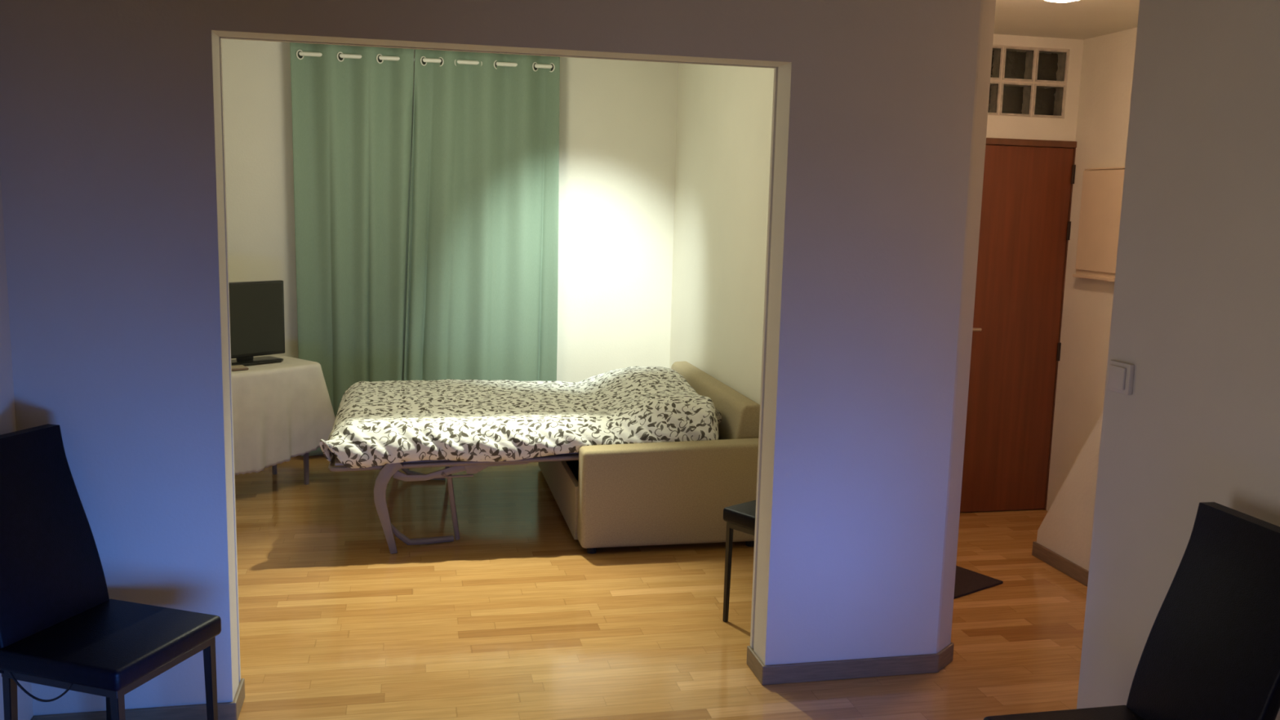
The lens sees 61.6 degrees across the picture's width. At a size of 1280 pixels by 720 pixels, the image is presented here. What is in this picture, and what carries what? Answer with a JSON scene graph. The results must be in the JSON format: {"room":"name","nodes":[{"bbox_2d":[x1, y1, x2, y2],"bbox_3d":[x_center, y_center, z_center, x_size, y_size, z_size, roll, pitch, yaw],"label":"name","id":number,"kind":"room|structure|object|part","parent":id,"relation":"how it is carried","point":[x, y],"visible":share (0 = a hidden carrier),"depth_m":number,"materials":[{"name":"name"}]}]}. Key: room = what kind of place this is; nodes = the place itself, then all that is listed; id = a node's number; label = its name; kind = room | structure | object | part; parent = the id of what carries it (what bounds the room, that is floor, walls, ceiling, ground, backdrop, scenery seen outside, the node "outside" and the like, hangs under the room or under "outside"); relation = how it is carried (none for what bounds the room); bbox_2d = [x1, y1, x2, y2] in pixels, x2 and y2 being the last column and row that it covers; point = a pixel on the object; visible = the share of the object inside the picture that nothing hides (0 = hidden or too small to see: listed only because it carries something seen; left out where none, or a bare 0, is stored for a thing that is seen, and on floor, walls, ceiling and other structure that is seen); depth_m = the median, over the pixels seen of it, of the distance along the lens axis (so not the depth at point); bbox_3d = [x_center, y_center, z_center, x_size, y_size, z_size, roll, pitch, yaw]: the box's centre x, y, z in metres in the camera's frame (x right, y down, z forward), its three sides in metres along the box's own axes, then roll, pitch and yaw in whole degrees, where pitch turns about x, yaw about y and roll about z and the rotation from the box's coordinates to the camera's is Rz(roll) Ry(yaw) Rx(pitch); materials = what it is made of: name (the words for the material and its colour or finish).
{"room":"dining room","nodes":[
{"label":"dining room","id":0,"kind":"room"},
{"bbox_2d":[0,169,33,719],"bbox_3d":[-1.307,0.271,0.466,0.120,2.562,5.366,0,9,-12],"label":"wall","id":1,"kind":"structure","parent":0,"point":[7,415],"depth_m":3.04,"materials":[{"name":"paint"}]},
{"bbox_2d":[221,38,678,382],"bbox_3d":[-1.514,-0.668,6.853,4.020,2.562,0.120,0,9,-12],"label":"wall","id":2,"kind":"structure","parent":0,"point":[618,118],"depth_m":6.97,"materials":[{"name":"paint"}]},
{"bbox_2d":[298,51,552,68],"bbox_3d":[-1.306,-1.839,6.602,1.575,0.024,0.108,0,9,-12],"label":"curtain rod","id":3,"kind":"object","parent":2,"relation":"attached to","point":[300,53],"visible":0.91,"depth_m":6.55,"materials":[{"name":"white metal"}]},
{"bbox_2d":[289,42,413,456],"bbox_3d":[-1.760,-0.648,6.644,0.721,2.520,0.067,0,9,-12],"label":"curtain","id":4,"kind":"object","parent":3,"relation":"hanging from","point":[353,118],"visible":0.8,"depth_m":6.60,"materials":[{"name":"green fabric"}]},
{"bbox_2d":[404,48,559,381],"bbox_3d":[-1.006,-0.653,6.811,0.975,2.520,0.090,0,9,-12],"label":"curtain","id":5,"kind":"object","parent":3,"relation":"hanging from","point":[482,270],"visible":0.87,"depth_m":6.77,"materials":[{"name":"green fabric"}]},
{"bbox_2d":[0,0,995,715],"bbox_3d":[-0.777,-0.141,3.380,4.000,2.562,0.170,0,9,-12],"label":"wall","id":6,"kind":"structure","parent":0,"point":[880,108],"depth_m":3.35,"materials":[{"name":"paint"}]},
{"bbox_2d":[32,678,244,719],"bbox_3d":[-1.569,1.097,3.391,0.583,0.070,0.182,0,9,-12],"label":"baseboard","id":7,"kind":"structure","parent":6,"relation":"attached to","point":[227,710],"depth_m":3.32,"materials":[{"name":"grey wood"}]},
{"bbox_2d":[746,641,953,684],"bbox_3d":[0.782,1.083,3.895,0.769,0.070,0.182,0,9,-12],"label":"baseboard","id":8,"kind":"structure","parent":6,"relation":"attached to","point":[927,663],"depth_m":3.80,"materials":[{"name":"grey wood"}]},
{"bbox_2d":[235,455,1087,719],"bbox_3d":[0.219,1.310,2.831,6.000,0.100,9.400,0,9,-12],"label":"floor","id":9,"kind":"structure","parent":0,"point":[512,618],"depth_m":4.28,"materials":[{"name":"brown wood"}]},
{"bbox_2d":[0,423,221,719],"bbox_3d":[-1.501,0.709,2.913,0.559,0.978,0.400,4,9,16],"label":"dining chair","id":10,"kind":"object","parent":9,"relation":"on","point":[60,627],"visible":1,"depth_m":2.90,"materials":[{"name":"black leather"}]},
{"bbox_3d":[-1.648,1.004,2.817,0.038,0.415,0.026,4,9,16],"label":"leg","id":11,"kind":"part","parent":10,"relation":"part of","materials":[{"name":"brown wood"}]},
{"bbox_3d":[-1.532,0.843,2.745,0.204,0.066,0.006,4,9,16],"label":"hanging cord","id":12,"kind":"part","parent":10,"relation":"part of","materials":[{"name":"black plastic"}]},
{"bbox_3d":[-1.672,0.499,2.936,0.191,0.578,0.374,4,9,16],"label":"backrest","id":13,"kind":"part","parent":10,"relation":"part of","materials":[{"name":"black leather"}]},
{"bbox_3d":[-1.426,0.799,2.902,0.368,0.023,0.370,4,9,16],"label":"seat frame","id":14,"kind":"part","parent":10,"relation":"part of","materials":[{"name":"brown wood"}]},
{"bbox_3d":[-1.548,0.959,3.143,0.038,0.415,0.026,4,9,16],"label":"leg","id":15,"kind":"part","parent":10,"relation":"part of","materials":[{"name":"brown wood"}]},
{"bbox_3d":[-1.423,0.760,2.896,0.393,0.057,0.400,4,9,16],"label":"seat","id":16,"kind":"part","parent":10,"relation":"part of","materials":[{"name":"black leather"}]},
{"bbox_3d":[-1.316,1.027,2.719,0.029,0.415,0.026,4,9,16],"label":"leg","id":17,"kind":"part","parent":10,"relation":"part of","materials":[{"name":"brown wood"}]},
{"bbox_3d":[-1.216,0.982,3.045,0.029,0.415,0.026,4,9,16],"label":"leg","id":18,"kind":"part","parent":10,"relation":"part of","materials":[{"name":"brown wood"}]},
{"bbox_2d":[271,453,309,484],"bbox_3d":[-2.238,0.383,5.988,0.402,0.696,0.772,8,11,39],"label":"side table","id":19,"kind":"object","parent":9,"relation":"on","point":[306,468],"visible":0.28,"depth_m":6.16,"materials":[{"name":"brown wood"},{"name":"grey lilac enamel"}]},
{"bbox_3d":[-2.165,0.348,6.334,0.032,0.670,0.032,8,11,39],"label":"leg","id":20,"kind":"part","parent":19,"relation":"part of","materials":[{"name":"grey metal"}]},
{"bbox_2d":[231,355,335,475],"bbox_3d":[-2.236,0.311,5.975,0.554,0.563,1.000,8,11,39],"label":"tablecloth","id":21,"kind":"object","parent":19,"relation":"on","point":[282,411],"visible":0.51,"depth_m":5.89,"materials":[{"name":"white fabric"}]},
{"bbox_2d":[231,364,248,370],"bbox_3d":[-2.238,0.046,5.770,0.230,0.012,0.110,-5,10,-36],"label":"folder","id":22,"kind":"object","parent":21,"relation":"on","point":[237,367],"visible":0.43,"depth_m":5.78,"materials":[{"name":"beige paper"}]},
{"bbox_2d":[228,280,284,365],"bbox_3d":[-2.210,-0.206,5.974,0.175,0.455,0.505,8,11,39],"label":"television","id":23,"kind":"object","parent":21,"relation":"on","point":[256,308],"visible":0.58,"depth_m":6.02,"materials":[{"name":"black plastic"}]},
{"bbox_3d":[-1.911,0.384,6.128,0.032,0.670,0.032,8,11,39],"label":"leg","id":24,"kind":"part","parent":19,"relation":"part of","materials":[{"name":"grey metal"}]},
{"bbox_2d":[328,360,759,554],"bbox_3d":[-0.566,0.456,5.832,2.078,0.681,1.780,0,9,-12],"label":"bed","id":25,"kind":"object","parent":9,"relation":"on","point":[669,492],"visible":0.54,"depth_m":5.10,"materials":[{"name":"beige fabric"}]},
{"bbox_3d":[-1.167,0.675,4.982,0.133,0.463,0.026,0,9,-12],"label":"leg","id":26,"kind":"part","parent":25,"relation":"part of","materials":[{"name":"grey metal"}]},
{"bbox_3d":[-0.899,0.705,5.155,0.030,0.349,0.105,4,9,20],"label":"leg","id":27,"kind":"part","parent":25,"relation":"part of","materials":[{"name":"grey metal"}]},
{"bbox_3d":[-0.976,0.382,5.727,1.233,0.052,1.425,0,9,-12],"label":"bed frame","id":28,"kind":"part","parent":25,"relation":"part of","materials":[{"name":"grey metal"}]},
{"bbox_2d":[319,365,718,468],"bbox_3d":[-0.644,0.239,5.768,1.966,0.294,1.513,0,9,-12],"label":"duvet","id":29,"kind":"object","parent":25,"relation":"on","point":[376,423],"visible":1,"depth_m":5.26,"materials":[{"name":"white fabric"}]},
{"bbox_3d":[-0.455,0.629,5.882,0.030,0.266,1.486,0,9,-12],"label":"panel","id":30,"kind":"part","parent":25,"relation":"part of","materials":[{"name":"beige fabric"}]},
{"bbox_3d":[-0.675,0.324,5.783,1.760,0.089,1.350,0,9,-12],"label":"mattress","id":31,"kind":"part","parent":25,"relation":"part of","materials":[{"name":"white fabric"}]},
{"bbox_3d":[0.159,0.636,5.170,0.908,0.490,0.145,0,9,-12],"label":"armrest","id":32,"kind":"part","parent":25,"relation":"part of","materials":[{"name":"beige fabric"}]},
{"bbox_3d":[0.371,0.312,6.011,0.169,0.401,1.470,0,9,-12],"label":"backrest","id":33,"kind":"part","parent":25,"relation":"part of","materials":[{"name":"beige fabric"}]},
{"bbox_2d":[715,407,722,424],"bbox_3d":[0.216,0.269,5.558,0.356,0.120,0.560,0,9,-12],"label":"pillow","id":34,"kind":"object","parent":25,"relation":"on","point":[718,415],"visible":0.13,"depth_m":5.37,"materials":[{"name":"white fabric"}]},
{"bbox_2d":[722,499,755,622],"bbox_3d":[0.613,0.580,4.165,0.344,0.978,0.481,-6,11,-42],"label":"dining chair","id":35,"kind":"object","parent":9,"relation":"on","point":[740,517],"visible":0.12,"depth_m":4.23,"materials":[{"name":"black leather"}]},
{"bbox_3d":[0.350,0.843,4.267,0.022,0.415,0.025,-6,11,-42],"label":"leg","id":36,"kind":"part","parent":35,"relation":"part of","materials":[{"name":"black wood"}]},
{"bbox_3d":[0.564,0.616,4.224,0.344,0.057,0.338,-6,11,-42],"label":"seat","id":37,"kind":"part","parent":35,"relation":"part of","materials":[{"name":"black leather"}]},
{"bbox_3d":[0.564,0.656,4.228,0.318,0.023,0.316,-6,11,-42],"label":"seat frame","id":38,"kind":"part","parent":35,"relation":"part of","materials":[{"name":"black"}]},
{"bbox_2d":[953,565,1003,599],"bbox_3d":[1.329,0.989,4.826,0.474,0.012,0.380,-5,10,-37],"label":"doormat","id":39,"kind":"object","parent":9,"relation":"on","point":[967,581],"visible":0.29,"depth_m":4.79,"materials":[{"name":"black fabric"}]},
{"bbox_2d":[983,502,1279,719],"bbox_3d":[1.123,0.850,2.403,0.559,0.978,0.400,0,9,-12],"label":"dining chair","id":40,"kind":"object","parent":9,"relation":"on","point":[1211,650],"visible":1,"depth_m":2.42,"materials":[{"name":"black leather"}]},
{"bbox_3d":[1.040,0.896,2.392,0.393,0.057,0.400,0,9,-12],"label":"seat","id":41,"kind":"part","parent":40,"relation":"part of","materials":[{"name":"black leather"}]},
{"bbox_3d":[1.308,0.651,2.413,0.191,0.578,0.374,0,9,-12],"label":"backrest","id":42,"kind":"part","parent":40,"relation":"part of","materials":[{"name":"black leather"}]},
{"bbox_2d":[669,62,773,404],"bbox_3d":[0.690,-0.418,5.523,0.230,2.562,3.444,0,9,-12],"label":"wall","id":43,"kind":"structure","parent":0,"point":[724,113],"depth_m":6.03,"materials":[{"name":"paint"}]},
{"bbox_2d":[986,34,1084,141],"bbox_3d":[1.597,-0.428,5.750,1.640,2.562,0.100,0,9,-12],"label":"wall","id":44,"kind":"structure","parent":0,"point":[1064,129],"depth_m":5.67,"materials":[{"name":"paint"}]},
{"bbox_2d":[960,137,1076,511],"bbox_3d":[1.935,-0.161,5.805,0.790,2.034,0.131,0,9,-12],"label":"door","id":45,"kind":"structure","parent":44,"relation":"in","point":[1025,223],"depth_m":5.82,"materials":[{"name":"red wood"}]},
{"bbox_3d":[1.752,-0.166,5.731,0.125,0.020,0.065,0,9,-12],"label":"handle","id":46,"kind":"part","parent":45,"relation":"part of","materials":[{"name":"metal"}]},
{"bbox_2d":[987,44,1068,118],"bbox_3d":[1.974,-1.466,5.670,0.570,0.358,0.086,0,9,-12],"label":"window","id":47,"kind":"structure","parent":44,"relation":"in","point":[1025,82],"depth_m":5.64,"materials":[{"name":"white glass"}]},
{"bbox_2d":[993,0,1139,39],"bbox_3d":[0.286,-1.323,2.446,6.000,0.100,9.400,0,9,-12],"label":"ceiling","id":48,"kind":"structure","parent":0,"point":[1082,20],"depth_m":5.05,"materials":[{"name":"paint"}]},
{"bbox_2d":[1045,0,1077,2],"bbox_3d":[1.672,-1.456,4.229,0.230,0.083,0.230,0,9,-12],"label":"ceiling lamp","id":49,"kind":"object","parent":48,"relation":"attached to","point":[1054,1],"visible":1,"depth_m":4.24,"materials":[{"name":"white glass"}]},
{"bbox_2d":[1036,412,1102,570],"bbox_3d":[2.387,-0.190,4.265,0.519,2.560,1.710,0,9,-12],"label":"wall","id":50,"kind":"structure","parent":0,"point":[1065,530],"depth_m":4.89,"materials":[{"name":"paint"}]},
{"bbox_2d":[1031,541,1088,586],"bbox_3d":[2.208,1.042,4.419,0.242,0.070,1.722,0,9,-12],"label":"baseboard","id":51,"kind":"structure","parent":50,"relation":"attached to","point":[1075,571],"depth_m":5.00,"materials":[{"name":"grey wood"}]},
{"bbox_2d":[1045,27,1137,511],"bbox_3d":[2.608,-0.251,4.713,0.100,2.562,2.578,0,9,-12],"label":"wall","id":52,"kind":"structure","parent":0,"point":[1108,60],"depth_m":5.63,"materials":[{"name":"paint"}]},
{"bbox_2d":[1072,166,1124,281],"bbox_3d":[2.380,-0.683,5.404,0.052,0.566,0.524,0,9,-12],"label":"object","id":53,"kind":"object","parent":52,"relation":"attached to","point":[1102,188],"visible":0.54,"depth_m":5.47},
{"bbox_2d":[1076,0,1279,719],"bbox_3d":[2.644,0.292,1.008,1.590,2.562,4.762,0,9,-12],"label":"wall","id":54,"kind":"structure","parent":0,"point":[1196,308],"depth_m":2.83,"materials":[{"name":"paint"}]},
{"bbox_2d":[1106,360,1134,395],"bbox_3d":[1.374,0.050,3.075,0.024,0.088,0.096,0,9,-12],"label":"light switch","id":55,"kind":"object","parent":54,"relation":"attached to","point":[1121,375],"visible":1,"depth_m":3.05,"materials":[{"name":"white plastic"}]}
]}

